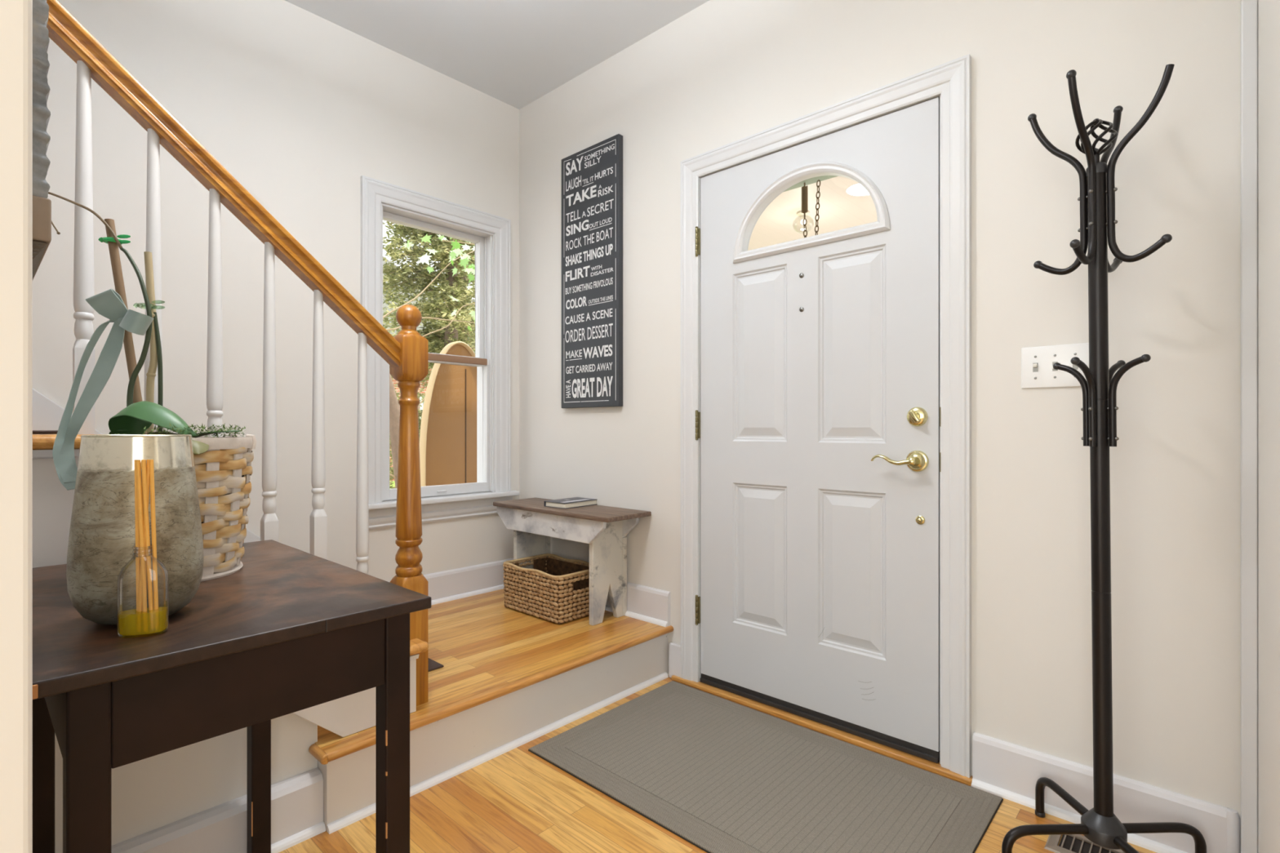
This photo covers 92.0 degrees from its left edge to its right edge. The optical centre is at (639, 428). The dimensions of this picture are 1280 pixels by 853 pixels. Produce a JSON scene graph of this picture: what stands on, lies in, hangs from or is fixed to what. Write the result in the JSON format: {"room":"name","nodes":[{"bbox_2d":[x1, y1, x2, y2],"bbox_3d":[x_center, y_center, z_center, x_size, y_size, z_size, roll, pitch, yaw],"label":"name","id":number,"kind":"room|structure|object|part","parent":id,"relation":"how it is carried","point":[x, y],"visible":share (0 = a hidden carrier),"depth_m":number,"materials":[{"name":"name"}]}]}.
{"room":"entrance hall","nodes":[
{"label":"entrance hall","id":0,"kind":"room"},
{"bbox_2d":[0,0,32,852],"bbox_3d":[-0.911,-0.339,0.801,0.935,2.784,0.128,0,0,42],"label":"wall","id":1,"kind":"structure","parent":0,"point":[15,15],"depth_m":0.52,"materials":[{"name":"paint"}]},
{"bbox_2d":[32,0,51,279],"bbox_3d":[-0.910,-0.694,0.909,0.486,1.014,0.032,0,0,42],"label":"decor","id":2,"kind":"object","parent":1,"relation":"attached to","point":[42,205],"visible":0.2,"depth_m":0.75,"materials":[{"name":"metal"}]},
{"bbox_2d":[32,0,519,581],"bbox_3d":[-2.009,-0.289,1.982,0.150,2.884,4.150,0,0,42],"label":"wall","id":3,"kind":"structure","parent":0,"point":[297,105],"depth_m":2.45,"materials":[{"name":"paint"}]},
{"bbox_2d":[32,388,260,542],"bbox_3d":[-1.802,0.132,2.084,0.017,1.413,1.380,0,0,42],"label":"trim","id":4,"kind":"structure","parent":3,"relation":"attached to","point":[47,415],"depth_m":1.97,"materials":[{"name":"white paint"}]},
{"bbox_2d":[360,175,519,529],"bbox_3d":[-0.994,-0.331,3.048,0.208,1.559,0.828,0,0,42],"label":"window","id":5,"kind":"structure","parent":3,"relation":"in","point":[380,201],"depth_m":3.10,"materials":[{"name":"white wood"}]},
{"bbox_3d":[-1.036,-0.671,3.075,0.046,0.683,0.580,0,0,42],"label":"sash","id":6,"kind":"part","parent":5,"relation":"part of","materials":[{"name":"white wood"}]},
{"bbox_3d":[-0.996,-0.003,3.039,0.038,0.660,0.580,0,0,42],"label":"sash","id":7,"kind":"part","parent":5,"relation":"part of","materials":[{"name":"white paint"}]},
{"bbox_3d":[-0.996,-0.348,3.038,0.044,0.034,0.545,0,0,42],"label":"meeting rail","id":8,"kind":"part","parent":5,"relation":"part of","materials":[{"name":"white wood"}]},
{"bbox_2d":[387,558,513,604],"bbox_3d":[-0.986,0.767,2.965,0.032,0.143,1.020,0,0,42],"label":"baseboard","id":9,"kind":"structure","parent":3,"relation":"attached to","point":[444,586],"depth_m":3.09,"materials":[{"name":"white wood"}]},
{"bbox_3d":[-0.986,0.829,2.954,0.016,0.018,1.004,0,0,42],"label":"shoe moulding","id":10,"kind":"part","parent":9,"relation":"part of","materials":[{"name":"white paint"}]},
{"bbox_2d":[308,588,673,834],"bbox_3d":[-0.734,0.946,2.465,1.080,0.215,1.417,0,0,42],"label":"landing","id":11,"kind":"structure","parent":0,"point":[508,678],"depth_m":2.16,"materials":[{"name":"brown wood"}]},
{"bbox_2d":[32,434,428,852],"bbox_3d":[-1.579,0.222,1.553,1.027,1.662,1.713,0,0,42],"label":"staircase","id":12,"kind":"structure","parent":11,"relation":"on","point":[148,794],"depth_m":1.43,"materials":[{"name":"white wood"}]},
{"bbox_2d":[32,430,57,434],"bbox_3d":[-1.629,0.009,1.627,0.650,0.007,0.190,0,0,42],"label":"mat","id":13,"kind":"object","parent":12,"relation":"on","point":[34,432],"visible":0.31,"depth_m":1.43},
{"bbox_3d":[-1.216,0.051,1.213,0.018,0.018,0.220,0,0,42],"label":"cove moulding","id":14,"kind":"part","parent":12,"relation":"part of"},
{"bbox_2d":[111,767,325,852],"bbox_3d":[-1.044,0.980,1.417,0.056,0.146,0.597,0,0,42],"label":"baseboard","id":15,"kind":"structure","parent":12,"relation":"attached to","point":[297,801],"depth_m":1.49,"materials":[{"name":"white paint"}]},
{"bbox_3d":[-1.030,1.044,1.403,0.016,0.018,0.597,0,0,42],"label":"shoe moulding","id":16,"kind":"part","parent":15,"relation":"part of","materials":[{"name":"white paint"}]},
{"bbox_2d":[46,0,427,706],"bbox_3d":[-1.112,-0.227,1.453,0.082,2.131,1.279,0,0,42],"label":"stair railing","id":17,"kind":"object","parent":12,"relation":"attached to","point":[406,353],"visible":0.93,"depth_m":1.60,"materials":[{"name":"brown wood"}]},
{"bbox_3d":[-1.139,-0.738,1.424,0.058,1.109,1.200,0,0,42],"label":"handrail","id":18,"kind":"part","parent":17,"relation":"part of","materials":[{"name":"brown wood"}]},
{"bbox_3d":[-0.708,0.229,1.894,0.082,1.218,0.082,0,0,42],"label":"newel post","id":19,"kind":"part","parent":17,"relation":"part of","materials":[{"name":"brown wood"}]},
{"bbox_3d":[-0.730,0.672,1.744,0.018,0.018,0.220,0,0,42],"label":"cove moulding","id":20,"kind":"part","parent":12,"relation":"part of","materials":[{"name":"white wood"}]},
{"bbox_2d":[427,657,443,671],"bbox_3d":[-0.995,0.835,2.320,0.650,0.007,0.197,0,0,42],"label":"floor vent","id":21,"kind":"object","parent":11,"relation":"on","point":[432,664],"visible":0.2,"depth_m":2.17,"materials":[{"name":"metal"}]},
{"bbox_3d":[-0.349,1.044,2.118,0.016,0.018,1.374,0,0,42],"label":"shoe moulding","id":22,"kind":"part","parent":11,"relation":"part of","materials":[{"name":"white paint"}]},
{"bbox_2d":[502,553,589,624],"bbox_3d":[-0.406,0.729,2.865,0.425,0.214,0.280,0,0,42],"label":"storage basket","id":23,"kind":"object","parent":11,"relation":"on","point":[557,589],"visible":0.91,"depth_m":2.75,"materials":[{"name":"beige wicker"}]},
{"bbox_2d":[493,497,651,625],"bbox_3d":[-0.338,0.599,2.878,0.810,0.476,0.266,0,0,42],"label":"bench","id":24,"kind":"object","parent":11,"relation":"on","point":[605,528],"visible":0.84,"depth_m":2.73,"materials":[{"name":"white wood"}]},
{"bbox_2d":[543,497,596,509],"bbox_3d":[-0.320,0.348,2.910,0.142,0.026,0.223,0,0,39],"label":"hardcover book","id":25,"kind":"object","parent":24,"relation":"on","point":[575,502],"visible":1,"depth_m":2.86,"materials":[{"name":"white paper"}]},
{"bbox_2d":[561,498,588,502],"bbox_3d":[-0.319,0.335,2.890,0.080,0.001,0.170,0,0,39],"label":"print","id":26,"kind":"object","parent":25,"relation":"on","point":[567,500],"depth_m":2.88},
{"bbox_3d":[-0.338,0.371,2.878,0.810,0.020,0.266,0,0,42],"label":"seat","id":27,"kind":"part","parent":24,"relation":"part of","materials":[{"name":"brown wood"}]},
{"bbox_2d":[284,0,709,109],"bbox_3d":[-0.466,-1.781,-0.865,6.270,0.100,6.270,0,0,42],"label":"ceiling","id":28,"kind":"structure","parent":0,"point":[515,53],"depth_m":2.70,"materials":[{"name":"paint"}]},
{"bbox_2d":[279,675,1156,852],"bbox_3d":[-0.049,1.103,-1.172,5.000,0.100,6.140,0,0,42],"label":"floor","id":29,"kind":"structure","parent":0,"point":[516,801],"depth_m":1.65,"materials":[{"name":"brown wood"}]},
{"bbox_2d":[32,539,431,852],"bbox_3d":[-0.784,0.663,1.098,0.776,0.780,0.469,0,0,42],"label":"table","id":30,"kind":"object","parent":29,"relation":"on","point":[291,630],"visible":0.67,"depth_m":0.89,"materials":[{"name":"brown wood"}]},
{"bbox_3d":[-1.162,0.673,1.197,0.040,0.760,0.040,0,0,42],"label":"leg","id":31,"kind":"part","parent":30,"relation":"part of","materials":[{"name":"brown wood"}]},
{"bbox_3d":[-0.658,0.673,0.737,0.040,0.760,0.040,0,0,42],"label":"leg","id":32,"kind":"part","parent":30,"relation":"part of","materials":[{"name":"brown wood"}]},
{"bbox_2d":[66,434,204,624],"bbox_3d":[-0.727,0.141,0.897,0.154,0.264,0.154,0,0,42],"label":"vase","id":33,"kind":"object","parent":30,"relation":"on","point":[102,536],"visible":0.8,"depth_m":0.84,"materials":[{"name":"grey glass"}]},
{"bbox_2d":[116,459,168,638],"bbox_3d":[-0.661,0.157,0.823,0.054,0.232,0.030,0,0,-20],"label":"reed diffuser","id":34,"kind":"object","parent":30,"relation":"on","point":[143,551],"visible":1,"depth_m":0.82,"materials":[{"name":"clear glass"}]},
{"bbox_2d":[116,555,168,638],"bbox_3d":[-0.661,0.220,0.823,0.054,0.106,0.030,0,0,-20],"label":"bottle","id":35,"kind":"object","parent":34,"relation":"attached to","point":[143,562],"depth_m":0.82,"materials":[{"name":"clear glass"}]},
{"bbox_2d":[94,434,256,581],"bbox_3d":[-0.874,0.142,1.159,0.256,0.263,0.260,0,0,0],"label":"basket","id":36,"kind":"object","parent":30,"relation":"on","point":[223,473],"visible":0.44,"depth_m":1.13,"materials":[{"name":"wicker"}]},
{"bbox_2d":[48,191,248,490],"bbox_3d":[-0.944,-0.091,1.157,0.408,0.715,0.226,0,0,0],"label":"orchid","id":37,"kind":"object","parent":36,"relation":"in","point":[140,416],"visible":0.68,"depth_m":1.11,"materials":[{"name":"green plant"}]},
{"bbox_3d":[-0.908,0.673,1.474,0.040,0.760,0.041,0,0,42],"label":"leg","id":38,"kind":"part","parent":30,"relation":"part of","materials":[{"name":"brown wood"}]},
{"bbox_3d":[-0.405,0.673,1.014,0.040,0.760,0.041,0,0,42],"label":"leg","id":39,"kind":"part","parent":30,"relation":"part of","materials":[{"name":"brown wood"}]},
{"bbox_2d":[528,680,1003,852],"bbox_3d":[0.332,1.049,1.888,1.212,0.008,0.744,0,0,42],"label":"door mat","id":40,"kind":"object","parent":29,"relation":"on","point":[720,775],"visible":1,"depth_m":1.82,"materials":[{"name":"fabric"}]},
{"bbox_2d":[1044,834,1124,852],"bbox_3d":[1.174,1.050,1.488,0.322,0.006,0.122,0,0,42],"label":"floor vent","id":41,"kind":"object","parent":29,"relation":"in","point":[1068,844],"visible":0.83,"depth_m":1.55,"materials":[{"name":"white metal"}]},
{"bbox_2d":[1001,63,1206,852],"bbox_3d":[1.083,0.127,1.455,0.358,1.853,0.358,-1,0,42],"label":"coat rack","id":42,"kind":"object","parent":29,"relation":"on","point":[1100,825],"visible":1,"depth_m":1.44,"materials":[{"name":"black metal"}]},
{"bbox_3d":[0.957,0.991,1.454,0.210,0.118,0.021,0,0,-1],"label":"leg","id":43,"kind":"part","parent":42,"relation":"part of","materials":[{"name":"black metal"}]},
{"bbox_3d":[1.090,0.989,1.590,0.022,0.117,0.210,0,0,0],"label":"leg","id":44,"kind":"part","parent":42,"relation":"part of","materials":[{"name":"black metal"}]},
{"bbox_3d":[1.093,0.989,1.320,0.022,0.117,0.210,0,0,-1],"label":"leg","id":45,"kind":"part","parent":42,"relation":"part of","materials":[{"name":"black metal"}]},
{"bbox_3d":[1.227,0.987,1.456,0.211,0.116,0.021,0,0,-1],"label":"leg","id":46,"kind":"part","parent":42,"relation":"part of","materials":[{"name":"black metal"}]},
{"bbox_2d":[519,0,1240,852],"bbox_3d":[0.503,-0.289,2.395,3.000,2.884,0.150,0,0,42],"label":"wall","id":47,"kind":"structure","parent":0,"point":[722,73],"depth_m":1.73,"materials":[{"name":"paint"}]},
{"bbox_2d":[561,133,622,408],"bbox_3d":[-0.235,-0.720,2.947,0.401,1.237,0.030,0,0,42],"label":"word sign","id":48,"kind":"object","parent":47,"relation":"attached to","point":[592,177],"visible":1,"depth_m":2.92,"materials":[{"name":"black wood"}]},
{"bbox_2d":[604,582,670,626],"bbox_3d":[-0.267,0.767,2.976,1.045,0.143,0.032,0,0,42],"label":"baseboard","id":49,"kind":"structure","parent":47,"relation":"attached to","point":[645,603],"depth_m":2.70,"materials":[{"name":"white paint"}]},
{"bbox_3d":[-0.272,0.829,2.970,1.045,0.018,0.016,0,0,42],"label":"shoe moulding","id":50,"kind":"part","parent":49,"relation":"part of","materials":[{"name":"white paint"}]},
{"bbox_2d":[668,642,680,678],"bbox_3d":[0.153,0.980,2.602,0.072,0.146,0.018,0,0,42],"label":"baseboard","id":51,"kind":"structure","parent":47,"relation":"attached to","point":[674,650],"depth_m":2.60,"materials":[{"name":"white paint"}]},
{"bbox_2d":[695,94,941,764],"bbox_3d":[0.613,-0.003,2.250,0.947,2.075,0.215,0,0,42],"label":"door","id":52,"kind":"structure","parent":47,"relation":"in","point":[818,428],"depth_m":2.16,"materials":[{"name":"white wood"}]},
{"bbox_3d":[0.794,0.099,1.955,0.130,0.033,0.024,0,0,42],"label":"lever","id":53,"kind":"part","parent":52,"relation":"part of","materials":[{"name":"gold metal"}]},
{"bbox_3d":[0.929,0.103,1.906,0.007,0.060,0.005,0,0,42],"label":"strike plate","id":54,"kind":"part","parent":52,"relation":"part of","materials":[{"name":"gold metal"}]},
{"bbox_3d":[0.929,-0.037,1.906,0.007,0.060,0.005,0,0,42],"label":"strike plate","id":55,"kind":"part","parent":52,"relation":"part of","materials":[{"name":"gold metal"}]},
{"bbox_2d":[671,675,972,786],"bbox_3d":[0.614,1.044,2.272,1.145,0.018,0.182,0,0,42],"label":"door sill","id":56,"kind":"structure","parent":47,"relation":"attached to","point":[917,762],"depth_m":2.12,"materials":[{"name":"brown wood"}]},
{"bbox_2d":[680,53,971,777],"bbox_3d":[0.579,-0.038,2.209,1.095,2.147,0.022,0,0,42],"label":"door frame","id":57,"kind":"structure","parent":47,"relation":"attached to","point":[952,79],"depth_m":1.89,"materials":[{"name":"white wood"}]},
{"bbox_2d":[1021,342,1088,388],"bbox_3d":[1.140,-0.172,1.699,0.162,0.116,0.016,0,0,42],"label":"light switch","id":58,"kind":"object","parent":47,"relation":"attached to","point":[1037,371],"visible":0.68,"depth_m":1.71,"materials":[{"name":"white plastic"}]},
{"bbox_2d":[971,732,1239,852],"bbox_3d":[1.200,0.978,1.645,0.570,0.150,0.048,0,0,42],"label":"baseboard","id":59,"kind":"structure","parent":47,"relation":"attached to","point":[1008,771],"depth_m":1.64,"materials":[{"name":"white paint"}]},
{"bbox_3d":[1.183,1.044,1.640,0.550,0.018,0.016,0,0,42],"label":"shoe moulding","id":60,"kind":"part","parent":59,"relation":"part of","materials":[{"name":"white wood"}]},
{"bbox_3d":[1.403,0.978,1.469,0.033,0.150,0.033,0,0,42],"label":"baseboard","id":61,"kind":"part","parent":59,"relation":"part of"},
{"bbox_2d":[1240,0,1257,852],"bbox_3d":[1.417,-0.339,1.438,0.028,2.784,0.030,0,0,42],"label":"trim","id":62,"kind":"structure","parent":47,"relation":"attached to","point":[1249,8],"depth_m":1.43,"materials":[{"name":"white paint"}]},
{"bbox_2d":[1257,0,1279,852],"bbox_3d":[1.110,-0.339,0.959,0.166,2.784,1.150,0,0,42],"label":"wall","id":63,"kind":"structure","parent":0,"point":[1268,11],"depth_m":1.19,"materials":[{"name":"paint"}]},
{"label":"outside","id":64,"kind":"structure","parent":0,"visible":0},
{"bbox_3d":[-5.028,1.554,20.906,29.849,0.098,32.000,0,0,42],"label":"lawn","id":65,"kind":"structure","parent":64,"visible":0},
{"bbox_2d":[382,256,475,481],"bbox_3d":[-8.576,-1.697,18.323,3.500,6.400,11.800,0,0,42],"label":"brick house","id":66,"kind":"structure","parent":65,"relation":"on","point":[394,381],"depth_m":17.82,"materials":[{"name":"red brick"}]},
{"bbox_2d":[382,223,475,477],"bbox_3d":[-3.300,-1.696,11.642,3.434,6.402,3.637,0,0,42],"label":"evergreen tree","id":67,"kind":"object","parent":65,"relation":"on","point":[464,276],"visible":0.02,"depth_m":11.43,"materials":[{"name":"green plant"}]},
{"bbox_3d":[3.974,1.503,12.672,5.449,0.004,32.000,0,0,42],"label":"garden path","id":68,"kind":"object","parent":65,"relation":"on","visible":0},
{"bbox_2d":[382,220,475,488],"bbox_3d":[-2.390,-1.028,7.579,2.319,5.066,2.476,0,0,42],"label":"evergreen tree","id":69,"kind":"object","parent":68,"relation":"on","point":[453,286],"visible":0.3,"depth_m":7.24,"materials":[{"name":"green plant"}]},
{"bbox_2d":[382,250,475,488],"bbox_3d":[-1.830,-0.072,5.130,1.601,3.153,0.278,0,0,-36],"label":"bare tree","id":70,"kind":"object","parent":68,"relation":"on","point":[394,408],"visible":0.24,"depth_m":5.01,"materials":[{"name":"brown plant"}]},
{"bbox_2d":[402,234,475,330],"bbox_3d":[-1.001,-0.297,4.970,1.804,3.603,0.644,0,0,-33],"label":"maple tree","id":71,"kind":"object","parent":68,"relation":"on","point":[424,259],"visible":0.08,"depth_m":4.65,"materials":[{"name":"green plant"}]},
{"bbox_2d":[419,341,476,486],"bbox_3d":[-1.075,0.493,3.663,0.060,2.020,0.470,0,0,42],"label":"wooden gate","id":72,"kind":"object","parent":68,"relation":"on","point":[448,426],"visible":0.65,"depth_m":3.62,"materials":[{"name":"brown wood"}]},
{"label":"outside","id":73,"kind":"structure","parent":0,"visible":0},
{"bbox_2d":[747,176,877,250],"bbox_3d":[2.195,-1.407,3.429,4.300,0.080,3.640,0,0,42],"label":"ceiling","id":74,"kind":"structure","parent":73,"point":[844,202],"depth_m":3.91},
{"bbox_2d":[796,210,809,224],"bbox_3d":[1.031,-1.303,3.905,0.132,0.128,0.132,0,0,42],"label":"lamp","id":75,"kind":"object","parent":74,"relation":"attached to","point":[799,213],"visible":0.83,"depth_m":3.89,"materials":[{"name":"glass"}]},
{"bbox_2d":[783,175,837,191],"bbox_3d":[1.207,-1.307,2.349,4.300,0.120,0.728,0,0,42],"label":"beam","id":76,"kind":"structure","parent":74,"relation":"attached to","point":[811,180],"depth_m":3.12,"materials":[{"name":"white paint"}]},
{"bbox_2d":[801,179,820,237],"bbox_3d":[0.861,-1.076,3.112,0.103,0.341,0.031,0,0,42],"label":"chain","id":77,"kind":"object","parent":76,"relation":"hanging from","point":[804,188],"visible":0.9,"depth_m":3.12,"materials":[{"name":"brown metal"}]}
]}

